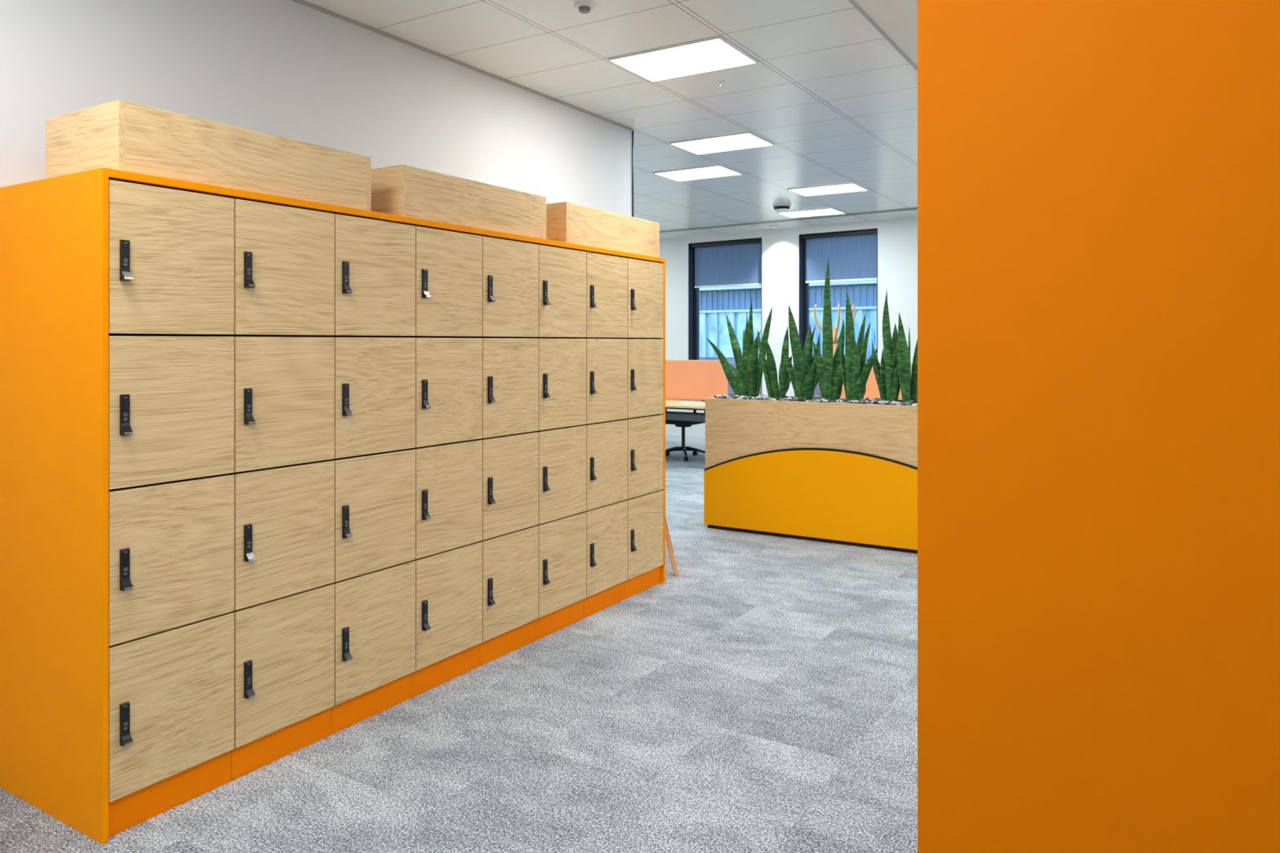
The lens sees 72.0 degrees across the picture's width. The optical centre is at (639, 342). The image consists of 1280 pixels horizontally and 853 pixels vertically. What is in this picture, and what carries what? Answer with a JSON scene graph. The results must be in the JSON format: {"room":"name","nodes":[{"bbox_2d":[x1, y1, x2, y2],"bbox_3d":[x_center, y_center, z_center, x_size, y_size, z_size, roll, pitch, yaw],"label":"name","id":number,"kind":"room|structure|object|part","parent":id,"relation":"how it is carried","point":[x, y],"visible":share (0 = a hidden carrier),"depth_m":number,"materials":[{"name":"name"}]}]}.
{"room":"open-plan office","nodes":[
{"label":"open-plan office","id":0,"kind":"room"},
{"bbox_2d":[0,0,631,216],"bbox_3d":[-2.205,-0.040,3.000,0.120,3.000,8.000,0,0,32],"label":"wall","id":1,"kind":"structure","parent":0,"point":[287,68],"depth_m":3.95,"materials":[{"name":"white paint"}]},
{"bbox_2d":[291,0,633,131],"bbox_3d":[-2.147,-1.534,2.965,0.015,0.012,8.000,0,0,32],"label":"trim","id":2,"kind":"structure","parent":1,"relation":"attached to","point":[300,2],"depth_m":4.74,"materials":[{"name":"grey metal"}]},
{"bbox_2d":[631,130,633,217],"bbox_3d":[-0.104,-0.040,6.411,0.133,3.000,0.012,0,0,32],"label":"trim","id":3,"kind":"structure","parent":1,"relation":"attached to","point":[633,131],"depth_m":6.37,"materials":[{"name":"black metal"}]},
{"bbox_2d":[0,440,917,852],"bbox_3d":[-0.203,1.520,5.396,12.800,0.120,14.178,0,0,32],"label":"floor","id":4,"kind":"structure","parent":0,"point":[761,696],"depth_m":3.17,"materials":[{"name":"carpet"}]},
{"bbox_2d":[0,167,665,844],"bbox_3d":[-0.998,0.476,4.134,0.739,1.968,3.276,0,0,32],"label":"lockers","id":5,"kind":"object","parent":4,"relation":"on","point":[278,474],"visible":1,"depth_m":3.05,"materials":[{"name":"orange laminate"}]},
{"bbox_3d":[-1.861,0.476,2.752,0.715,1.968,0.018,0,0,32],"label":"panel","id":6,"kind":"part","parent":5,"relation":"part of","materials":[{"name":"orange laminate"}]},
{"bbox_3d":[-1.520,1.131,2.606,0.027,0.120,0.025,0,0,32],"label":"lock handle","id":7,"kind":"part","parent":5,"relation":"part of","materials":[{"name":"black plastic"}]},
{"bbox_3d":[-1.520,0.673,2.606,0.027,0.120,0.025,0,0,32],"label":"lock handle","id":8,"kind":"part","parent":5,"relation":"part of","materials":[{"name":"black plastic"}]},
{"bbox_3d":[-1.520,0.215,2.606,0.027,0.120,0.025,0,0,32],"label":"lock handle","id":9,"kind":"part","parent":5,"relation":"part of","materials":[{"name":"black plastic"}]},
{"bbox_3d":[-1.520,-0.243,2.606,0.027,0.120,0.025,0,0,32],"label":"lock handle","id":10,"kind":"part","parent":5,"relation":"part of","materials":[{"name":"black plastic"}]},
{"bbox_3d":[-1.456,1.123,2.752,0.019,0.451,0.399,0,0,32],"label":"door","id":11,"kind":"part","parent":5,"relation":"part of","materials":[{"name":"brown wood"}]},
{"bbox_3d":[-1.456,0.665,2.752,0.019,0.451,0.399,0,0,32],"label":"door","id":12,"kind":"part","parent":5,"relation":"part of","materials":[{"name":"brown wood"}]},
{"bbox_3d":[-1.456,0.207,2.752,0.019,0.451,0.399,0,0,32],"label":"door","id":13,"kind":"part","parent":5,"relation":"part of","materials":[{"name":"brown wood"}]},
{"bbox_3d":[-1.456,-0.251,2.752,0.019,0.451,0.399,0,0,32],"label":"door","id":14,"kind":"part","parent":5,"relation":"part of","materials":[{"name":"brown wood"}]},
{"bbox_2d":[45,99,370,210],"bbox_3d":[-1.490,-0.616,3.150,0.440,0.216,0.960,0,0,32],"label":"planter box","id":15,"kind":"object","parent":5,"relation":"on","point":[120,135],"visible":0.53,"depth_m":2.85,"materials":[{"name":"brown wood"}]},
{"bbox_3d":[-1.307,1.131,2.950,0.027,0.120,0.025,0,0,32],"label":"lock handle","id":16,"kind":"part","parent":5,"relation":"part of","materials":[{"name":"black plastic"}]},
{"bbox_3d":[-1.307,0.673,2.950,0.027,0.120,0.025,0,0,32],"label":"lock handle","id":17,"kind":"part","parent":5,"relation":"part of","materials":[{"name":"black plastic"}]},
{"bbox_3d":[-1.307,0.215,2.950,0.027,0.120,0.025,0,0,32],"label":"lock handle","id":18,"kind":"part","parent":5,"relation":"part of","materials":[{"name":"black plastic"}]},
{"bbox_3d":[-1.307,-0.243,2.950,0.027,0.120,0.025,0,0,32],"label":"lock handle","id":19,"kind":"part","parent":5,"relation":"part of","materials":[{"name":"black plastic"}]},
{"bbox_3d":[-1.244,1.123,3.097,0.019,0.451,0.399,0,0,32],"label":"door","id":20,"kind":"part","parent":5,"relation":"part of","materials":[{"name":"brown wood"}]},
{"bbox_3d":[-1.244,0.665,3.097,0.019,0.451,0.399,0,0,32],"label":"door","id":21,"kind":"part","parent":5,"relation":"part of","materials":[{"name":"brown wood"}]},
{"bbox_3d":[-1.244,0.207,3.097,0.019,0.451,0.399,0,0,32],"label":"door","id":22,"kind":"part","parent":5,"relation":"part of","materials":[{"name":"brown wood"}]},
{"bbox_3d":[-1.244,-0.251,3.097,0.019,0.451,0.399,0,0,32],"label":"door","id":23,"kind":"part","parent":5,"relation":"part of","materials":[{"name":"brown wood"}]},
{"bbox_3d":[-1.095,1.131,3.295,0.027,0.120,0.025,0,0,32],"label":"lock handle","id":24,"kind":"part","parent":5,"relation":"part of","materials":[{"name":"black plastic"}]},
{"bbox_3d":[-1.095,0.673,3.295,0.027,0.120,0.025,0,0,32],"label":"lock handle","id":25,"kind":"part","parent":5,"relation":"part of","materials":[{"name":"black plastic"}]},
{"bbox_3d":[-1.095,0.215,3.295,0.027,0.120,0.025,0,0,32],"label":"lock handle","id":26,"kind":"part","parent":5,"relation":"part of","materials":[{"name":"black plastic"}]},
{"bbox_3d":[-1.095,-0.243,3.295,0.027,0.120,0.025,0,0,32],"label":"lock handle","id":27,"kind":"part","parent":5,"relation":"part of","materials":[{"name":"black plastic"}]},
{"bbox_3d":[-1.032,1.123,3.442,0.019,0.451,0.399,0,0,32],"label":"door","id":28,"kind":"part","parent":5,"relation":"part of","materials":[{"name":"brown wood"}]},
{"bbox_3d":[-1.032,0.665,3.442,0.019,0.451,0.399,0,0,32],"label":"door","id":29,"kind":"part","parent":5,"relation":"part of","materials":[{"name":"brown wood"}]},
{"bbox_3d":[-1.032,0.207,3.442,0.019,0.451,0.399,0,0,32],"label":"door","id":30,"kind":"part","parent":5,"relation":"part of","materials":[{"name":"brown wood"}]},
{"bbox_3d":[-1.032,-0.251,3.442,0.019,0.451,0.399,0,0,32],"label":"door","id":31,"kind":"part","parent":5,"relation":"part of","materials":[{"name":"brown wood"}]},
{"bbox_3d":[-1.008,-0.496,4.140,0.715,0.024,3.240,0,0,32],"label":"panel","id":32,"kind":"part","parent":5,"relation":"part of","materials":[{"name":"orange laminate"}]},
{"bbox_3d":[-0.883,1.131,3.640,0.027,0.120,0.025,0,0,32],"label":"lock handle","id":33,"kind":"part","parent":5,"relation":"part of","materials":[{"name":"black plastic"}]},
{"bbox_3d":[-0.883,0.673,3.640,0.027,0.120,0.025,0,0,32],"label":"lock handle","id":34,"kind":"part","parent":5,"relation":"part of","materials":[{"name":"black plastic"}]},
{"bbox_3d":[-0.883,0.215,3.640,0.027,0.120,0.025,0,0,32],"label":"lock handle","id":35,"kind":"part","parent":5,"relation":"part of","materials":[{"name":"black plastic"}]},
{"bbox_3d":[-0.883,-0.243,3.640,0.027,0.120,0.025,0,0,32],"label":"lock handle","id":36,"kind":"part","parent":5,"relation":"part of","materials":[{"name":"black plastic"}]},
{"bbox_3d":[-0.820,1.123,3.787,0.019,0.451,0.399,0,0,32],"label":"door","id":37,"kind":"part","parent":5,"relation":"part of","materials":[{"name":"brown wood"}]},
{"bbox_3d":[-0.820,0.665,3.787,0.019,0.451,0.399,0,0,32],"label":"door","id":38,"kind":"part","parent":5,"relation":"part of","materials":[{"name":"brown wood"}]},
{"bbox_3d":[-0.820,-0.251,3.787,0.019,0.451,0.399,0,0,32],"label":"door","id":39,"kind":"part","parent":5,"relation":"part of","materials":[{"name":"brown wood"}]},
{"bbox_3d":[-0.820,0.207,3.787,0.019,0.451,0.399,0,0,32],"label":"door","id":40,"kind":"part","parent":5,"relation":"part of","materials":[{"name":"brown wood"}]},
{"bbox_2d":[370,164,546,239],"bbox_3d":[-0.904,-0.616,4.104,0.440,0.216,0.952,0,0,32],"label":"planter box","id":41,"kind":"object","parent":5,"relation":"on","point":[404,190],"visible":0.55,"depth_m":3.84,"materials":[{"name":"brown wood"}]},
{"bbox_3d":[-0.671,1.131,3.985,0.027,0.120,0.025,0,0,32],"label":"lock handle","id":42,"kind":"part","parent":5,"relation":"part of","materials":[{"name":"black plastic"}]},
{"bbox_3d":[-0.671,0.673,3.985,0.027,0.120,0.025,0,0,32],"label":"lock handle","id":43,"kind":"part","parent":5,"relation":"part of","materials":[{"name":"black plastic"}]},
{"bbox_3d":[-0.671,0.215,3.985,0.027,0.120,0.025,0,0,32],"label":"lock handle","id":44,"kind":"part","parent":5,"relation":"part of","materials":[{"name":"black plastic"}]},
{"bbox_3d":[-0.671,-0.243,3.985,0.027,0.120,0.025,0,0,32],"label":"lock handle","id":45,"kind":"part","parent":5,"relation":"part of","materials":[{"name":"black plastic"}]},
{"bbox_3d":[-0.608,1.123,4.132,0.019,0.451,0.399,0,0,32],"label":"door","id":46,"kind":"part","parent":5,"relation":"part of","materials":[{"name":"brown wood"}]},
{"bbox_3d":[-0.608,0.665,4.132,0.019,0.451,0.399,0,0,32],"label":"door","id":47,"kind":"part","parent":5,"relation":"part of","materials":[{"name":"brown wood"}]},
{"bbox_3d":[-0.608,0.207,4.132,0.019,0.451,0.399,0,0,32],"label":"door","id":48,"kind":"part","parent":5,"relation":"part of","materials":[{"name":"brown wood"}]},
{"bbox_3d":[-0.608,-0.251,4.132,0.019,0.451,0.399,0,0,32],"label":"door","id":49,"kind":"part","parent":5,"relation":"part of","materials":[{"name":"brown wood"}]},
{"bbox_3d":[-0.459,1.131,4.330,0.027,0.120,0.025,0,0,32],"label":"lock handle","id":50,"kind":"part","parent":5,"relation":"part of","materials":[{"name":"black plastic"}]},
{"bbox_3d":[-0.459,0.673,4.330,0.027,0.120,0.025,0,0,32],"label":"lock handle","id":51,"kind":"part","parent":5,"relation":"part of","materials":[{"name":"black plastic"}]},
{"bbox_3d":[-0.459,0.215,4.330,0.027,0.120,0.025,0,0,32],"label":"lock handle","id":52,"kind":"part","parent":5,"relation":"part of","materials":[{"name":"black plastic"}]},
{"bbox_3d":[-0.459,-0.243,4.330,0.027,0.120,0.025,0,0,32],"label":"lock handle","id":53,"kind":"part","parent":5,"relation":"part of","materials":[{"name":"black plastic"}]},
{"bbox_3d":[-0.395,1.123,4.477,0.019,0.451,0.399,0,0,32],"label":"door","id":54,"kind":"part","parent":5,"relation":"part of","materials":[{"name":"brown wood"}]},
{"bbox_3d":[-0.395,0.665,4.477,0.019,0.451,0.399,0,0,32],"label":"door","id":55,"kind":"part","parent":5,"relation":"part of","materials":[{"name":"brown wood"}]},
{"bbox_3d":[-0.395,0.207,4.477,0.019,0.451,0.399,0,0,32],"label":"door","id":56,"kind":"part","parent":5,"relation":"part of","materials":[{"name":"brown wood"}]},
{"bbox_3d":[-0.395,-0.251,4.477,0.019,0.451,0.399,0,0,32],"label":"door","id":57,"kind":"part","parent":5,"relation":"part of","materials":[{"name":"brown wood"}]},
{"bbox_3d":[-0.246,1.131,4.675,0.027,0.120,0.025,0,0,32],"label":"lock handle","id":58,"kind":"part","parent":5,"relation":"part of","materials":[{"name":"black plastic"}]},
{"bbox_3d":[-0.246,0.673,4.675,0.027,0.120,0.025,0,0,32],"label":"lock handle","id":59,"kind":"part","parent":5,"relation":"part of","materials":[{"name":"black plastic"}]},
{"bbox_3d":[-0.246,0.215,4.675,0.027,0.120,0.025,0,0,32],"label":"lock handle","id":60,"kind":"part","parent":5,"relation":"part of","materials":[{"name":"black plastic"}]},
{"bbox_3d":[-0.246,-0.243,4.675,0.027,0.120,0.025,0,0,32],"label":"lock handle","id":61,"kind":"part","parent":5,"relation":"part of","materials":[{"name":"black plastic"}]},
{"bbox_2d":[546,201,659,257],"bbox_3d":[-0.318,-0.616,5.057,0.440,0.216,0.949,0,0,32],"label":"planter box","id":62,"kind":"object","parent":5,"relation":"on","point":[566,221],"visible":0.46,"depth_m":4.80,"materials":[{"name":"brown wood"}]},
{"bbox_3d":[-0.183,1.123,4.822,0.019,0.451,0.399,0,0,32],"label":"door","id":63,"kind":"part","parent":5,"relation":"part of","materials":[{"name":"brown wood"}]},
{"bbox_3d":[-0.183,0.665,4.822,0.019,0.451,0.399,0,0,32],"label":"door","id":64,"kind":"part","parent":5,"relation":"part of","materials":[{"name":"brown wood"}]},
{"bbox_3d":[-0.183,0.207,4.822,0.019,0.451,0.399,0,0,32],"label":"door","id":65,"kind":"part","parent":5,"relation":"part of","materials":[{"name":"brown wood"}]},
{"bbox_3d":[-0.183,-0.251,4.822,0.019,0.451,0.399,0,0,32],"label":"door","id":66,"kind":"part","parent":5,"relation":"part of","materials":[{"name":"brown wood"}]},
{"bbox_3d":[-0.034,1.131,5.020,0.027,0.120,0.025,0,0,32],"label":"lock handle","id":67,"kind":"part","parent":5,"relation":"part of","materials":[{"name":"black plastic"}]},
{"bbox_3d":[-0.034,0.215,5.020,0.027,0.120,0.025,0,0,32],"label":"lock handle","id":68,"kind":"part","parent":5,"relation":"part of","materials":[{"name":"black plastic"}]},
{"bbox_3d":[-0.034,-0.243,5.020,0.027,0.120,0.025,0,0,32],"label":"lock handle","id":69,"kind":"part","parent":5,"relation":"part of","materials":[{"name":"black plastic"}]},
{"bbox_3d":[-0.034,0.673,5.020,0.027,0.120,0.025,0,0,32],"label":"lock handle","id":70,"kind":"part","parent":5,"relation":"part of","materials":[{"name":"black plastic"}]},
{"bbox_3d":[0.029,1.123,5.167,0.019,0.451,0.399,0,0,32],"label":"door","id":71,"kind":"part","parent":5,"relation":"part of","materials":[{"name":"brown wood"}]},
{"bbox_3d":[0.029,0.665,5.167,0.019,0.451,0.399,0,0,32],"label":"door","id":72,"kind":"part","parent":5,"relation":"part of","materials":[{"name":"brown wood"}]},
{"bbox_3d":[0.029,0.207,5.167,0.019,0.451,0.399,0,0,32],"label":"door","id":73,"kind":"part","parent":5,"relation":"part of","materials":[{"name":"brown wood"}]},
{"bbox_3d":[0.029,-0.251,5.167,0.019,0.451,0.399,0,0,32],"label":"door","id":74,"kind":"part","parent":5,"relation":"part of","materials":[{"name":"brown wood"}]},
{"bbox_3d":[-0.154,0.476,5.527,0.715,1.968,0.018,0,0,32],"label":"panel","id":75,"kind":"part","parent":5,"relation":"part of","materials":[{"name":"orange laminate"}]},
{"bbox_2d":[665,518,679,576],"bbox_3d":[0.078,0.921,5.891,0.693,1.092,0.575,0,0,32],"label":"easel","id":76,"kind":"object","parent":4,"relation":"on","point":[668,539],"visible":0.18,"depth_m":5.52,"materials":[{"name":"brown wood"}]},
{"bbox_3d":[0.100,0.935,5.926,0.034,1.064,0.491,0,0,32],"label":"leg","id":77,"kind":"part","parent":76,"relation":"part of","materials":[{"name":"brown wood"}]},
{"bbox_2d":[665,408,705,461],"bbox_3d":[0.559,0.950,11.097,0.661,1.020,0.632,0,0,32],"label":"office chair","id":78,"kind":"object","parent":4,"relation":"on","point":[682,424],"visible":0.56,"depth_m":11.00,"materials":[{"name":"plastic"}]},
{"bbox_3d":[0.545,0.988,11.077,0.480,0.065,0.460,0,0,32],"label":"seat","id":79,"kind":"part","parent":78,"relation":"part of","materials":[{"name":"fabric"}]},
{"bbox_2d":[665,360,728,422],"bbox_3d":[0.077,0.840,11.194,2.800,1.240,1.450,0,0,32],"label":"desk","id":80,"kind":"object","parent":4,"relation":"on","point":[686,380],"visible":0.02,"depth_m":10.80,"materials":[{"name":"orange fabric"}]},
{"bbox_3d":[0.077,0.772,11.194,2.500,0.032,1.050,0,0,32],"label":"under frame","id":81,"kind":"part","parent":80,"relation":"part of","materials":[{"name":"black plastic"}]},
{"bbox_2d":[665,411,705,422],"bbox_3d":[-0.006,0.848,11.011,2.150,0.184,0.270,0,0,32],"label":"cable tray","id":82,"kind":"object","parent":80,"relation":"on","point":[670,415],"depth_m":10.56,"materials":[{"name":"grey metal"}]},
{"bbox_2d":[678,401,705,404],"bbox_3d":[0.650,0.721,10.484,0.360,0.017,0.140,0,0,32],"label":"keyboard","id":83,"kind":"object","parent":80,"relation":"on","point":[688,402],"visible":0.93,"depth_m":10.45,"materials":[{"name":"white plastic"}]},
{"bbox_2d":[703,396,917,553],"bbox_3d":[1.481,0.950,6.589,2.012,1.020,0.464,0,0,32],"label":"planter","id":84,"kind":"object","parent":4,"relation":"on","point":[844,473],"visible":0.67,"depth_m":6.45,"materials":[{"name":"brown wood"}]},
{"bbox_2d":[706,297,772,396],"bbox_3d":[0.823,0.055,7.047,0.547,0.826,0.273,0,0,32],"label":"snake plant","id":85,"kind":"object","parent":84,"relation":"in","point":[746,380],"visible":0.88,"depth_m":6.94,"materials":[{"name":"green plant"}]},
{"bbox_2d":[756,327,791,398],"bbox_3d":[1.051,0.168,6.865,0.268,0.592,0.229,0,0,11],"label":"snake plant","id":86,"kind":"object","parent":84,"relation":"in","point":[769,366],"visible":0.88,"depth_m":6.80,"materials":[{"name":"green plant"}]},
{"bbox_2d":[783,305,820,399],"bbox_3d":[1.260,0.090,6.715,0.288,0.747,0.181,0,0,-17],"label":"snake plant","id":87,"kind":"object","parent":84,"relation":"in","point":[802,375],"visible":0.84,"depth_m":6.69,"materials":[{"name":"green plant"}]},
{"bbox_3d":[1.365,1.109,6.400,2.012,0.641,0.020,0,0,32],"label":"arched panel","id":88,"kind":"part","parent":84,"relation":"part of","materials":[{"name":"orange laminate"}]},
{"bbox_3d":[1.366,0.893,6.401,2.012,0.241,0.016,0,0,32],"label":"arch trim","id":89,"kind":"part","parent":84,"relation":"part of","materials":[{"name":"black plastic"}]},
{"bbox_2d":[712,393,917,405],"bbox_3d":[1.488,0.440,6.594,1.965,0.050,0.403,0,0,32],"label":"pebbles","id":90,"kind":"object","parent":84,"relation":"on","point":[761,397],"visible":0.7,"depth_m":6.57,"materials":[{"name":"stone"}]},
{"bbox_2d":[812,260,844,400],"bbox_3d":[1.424,-0.082,6.625,0.264,1.092,0.163,0,0,-18],"label":"snake plant","id":91,"kind":"object","parent":84,"relation":"in","point":[828,367],"visible":0.87,"depth_m":6.58,"materials":[{"name":"green plant"}]},
{"bbox_2d":[840,291,877,402],"bbox_3d":[1.609,0.042,6.518,0.218,0.841,0.253,0,0,-4],"label":"snake plant","id":92,"kind":"object","parent":84,"relation":"in","point":[855,371],"visible":0.88,"depth_m":6.48,"materials":[{"name":"green plant"}]},
{"bbox_2d":[871,289,900,404],"bbox_3d":[1.825,0.043,6.416,0.192,0.842,0.282,0,0,-11],"label":"snake plant","id":93,"kind":"object","parent":84,"relation":"in","point":[886,375],"visible":0.8,"depth_m":6.33,"materials":[{"name":"green plant"}]},
{"bbox_2d":[897,311,917,403],"bbox_3d":[1.961,0.125,6.329,0.226,0.678,0.254,0,0,14],"label":"snake plant","id":94,"kind":"object","parent":84,"relation":"in","point":[908,378],"visible":0.73,"depth_m":6.27,"materials":[{"name":"green plant"}]},
{"bbox_2d":[813,302,856,357],"bbox_3d":[1.896,0.540,8.579,0.406,1.826,0.406,0,0,42],"label":"coat stand","id":95,"kind":"object","parent":4,"relation":"on","point":[835,331],"visible":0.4,"depth_m":8.57,"materials":[{"name":"brown wood"}]},
{"bbox_2d":[840,362,912,399],"bbox_3d":[3.001,0.840,9.220,2.150,1.240,1.150,0,0,32],"label":"desk","id":96,"kind":"object","parent":4,"relation":"on","point":[872,391],"visible":0.02,"depth_m":9.68,"materials":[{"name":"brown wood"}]},
{"bbox_2d":[302,0,917,239],"bbox_3d":[-0.203,-1.586,5.396,12.800,0.108,14.178,0,0,32],"label":"ceiling","id":97,"kind":"structure","parent":0,"point":[837,102],"depth_m":5.28,"materials":[{"name":"metal"}]},
{"bbox_2d":[573,0,595,13],"bbox_3d":[-0.254,-1.525,4.025,0.100,0.030,0.100,0,0,32],"label":"smoke detector","id":98,"kind":"object","parent":97,"relation":"attached to","point":[584,6],"visible":1,"depth_m":4.00,"materials":[{"name":"white plastic"}]},
{"bbox_2d":[608,35,758,81],"bbox_3d":[0.236,-1.534,4.798,0.675,0.012,0.468,0,0,32],"label":"recessed light","id":99,"kind":"object","parent":97,"relation":"in","point":[713,53],"visible":1,"depth_m":4.77,"materials":[{"name":"white plastic"}]},
{"bbox_2d":[653,164,742,181],"bbox_3d":[0.527,-1.534,8.000,0.675,0.012,0.468,0,0,32],"label":"recessed light","id":100,"kind":"object","parent":97,"relation":"in","point":[713,171],"visible":1,"depth_m":8.00,"materials":[{"name":"white plastic"}]},
{"bbox_2d":[715,80,725,87],"bbox_3d":[0.476,-1.525,5.202,0.060,0.030,0.060,0,0,32],"label":"sprinkler head","id":101,"kind":"object","parent":97,"relation":"attached to","point":[720,82],"visible":1,"depth_m":5.19},
{"bbox_3d":[0.476,-1.537,5.202,0.060,0.005,0.060,0,0,25],"label":"plate","id":102,"kind":"part","parent":101,"relation":"part of","materials":[{"name":"white plastic"}]},
{"bbox_2d":[669,131,774,155],"bbox_3d":[0.633,-1.534,6.808,0.675,0.012,0.468,0,0,32],"label":"recessed light","id":103,"kind":"object","parent":97,"relation":"in","point":[748,140],"visible":1,"depth_m":6.78,"materials":[{"name":"white plastic"}]},
{"bbox_2d":[773,202,791,212],"bbox_3d":[1.584,-1.497,9.827,0.200,0.084,0.200,0,0,32],"label":"sensor","id":104,"kind":"object","parent":97,"relation":"attached to","point":[783,206],"visible":1,"depth_m":9.76,"materials":[{"name":"white plastic"}]},
{"bbox_2d":[659,207,917,232],"bbox_3d":[2.802,-1.539,10.356,13.300,0.010,0.054,0,0,37],"label":"trim","id":105,"kind":"structure","parent":97,"relation":"attached to","point":[913,207],"depth_m":10.98,"materials":[{"name":"grey metal"}]},
{"bbox_2d":[777,207,845,217],"bbox_3d":[2.037,-1.534,10.453,0.675,0.012,0.468,0,0,32],"label":"recessed light","id":106,"kind":"object","parent":97,"relation":"in","point":[823,211],"visible":0.99,"depth_m":10.41,"materials":[{"name":"white plastic"}]},
{"bbox_2d":[787,182,868,195],"bbox_3d":[1.891,-1.534,8.852,0.675,0.012,0.468,0,0,32],"label":"recessed light","id":107,"kind":"object","parent":97,"relation":"in","point":[845,187],"visible":1,"depth_m":8.85,"materials":[{"name":"white plastic"}]},
{"bbox_2d":[848,0,917,71],"bbox_3d":[1.093,-1.584,4.180,0.020,0.112,13.466,0,0,32],"label":"trim","id":108,"kind":"structure","parent":97,"relation":"attached to","point":[853,2],"depth_m":4.35,"materials":[{"name":"white metal"}]},
{"bbox_2d":[659,217,917,436],"bbox_3d":[3.327,-0.040,11.063,13.300,3.000,0.301,0,0,37],"label":"wall","id":109,"kind":"structure","parent":0,"point":[897,238],"depth_m":11.89,"materials":[{"name":"white paint"}]},
{"bbox_2d":[665,433,705,444],"bbox_3d":[3.233,1.410,10.936,12.300,0.100,0.020,0,0,37],"label":"baseboard","id":110,"kind":"structure","parent":109,"relation":"attached to","point":[673,437],"depth_m":12.82,"materials":[{"name":"white plastic"}]},
{"bbox_2d":[688,237,761,394],"bbox_3d":[1.273,-0.300,12.576,1.210,2.280,0.280,0,0,37],"label":"window","id":111,"kind":"structure","parent":109,"relation":"attached to","point":[736,262],"depth_m":12.63,"materials":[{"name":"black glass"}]},
{"bbox_2d":[694,242,760,285],"bbox_3d":[1.247,-1.107,12.516,1.116,0.585,0.004,0,0,37],"label":"roller blind","id":112,"kind":"object","parent":111,"relation":"hanging from","point":[737,264],"depth_m":12.50,"materials":[{"name":"blue fabric"}]},
{"bbox_2d":[799,228,877,356],"bbox_3d":[2.646,-0.300,11.556,1.093,2.280,0.280,0,0,37],"label":"window","id":113,"kind":"structure","parent":109,"relation":"attached to","point":[851,255],"depth_m":11.55,"materials":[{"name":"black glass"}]},
{"bbox_2d":[805,233,876,280],"bbox_3d":[2.620,-1.107,11.496,0.999,0.585,0.003,0,0,37],"label":"roller blind","id":114,"kind":"object","parent":109,"relation":"attached to","point":[851,256],"depth_m":11.48,"materials":[{"name":"fabric"}]},
{"bbox_2d":[917,0,1279,852],"bbox_3d":[2.154,-0.040,0.641,3.802,3.000,0.150,0,0,32],"label":"wall","id":115,"kind":"structure","parent":0,"point":[1099,180],"depth_m":1.42,"materials":[{"name":"paint"}]},
{"label":"outside","id":116,"kind":"structure","parent":0,"visible":0},
{"bbox_2d":[699,280,876,396],"bbox_3d":[5.773,-1.040,17.124,28.000,13.000,1.051,0,0,37],"label":"office building","id":117,"kind":"structure","parent":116,"point":[715,303],"depth_m":19.13,"materials":[{"name":"glass"}]}
]}

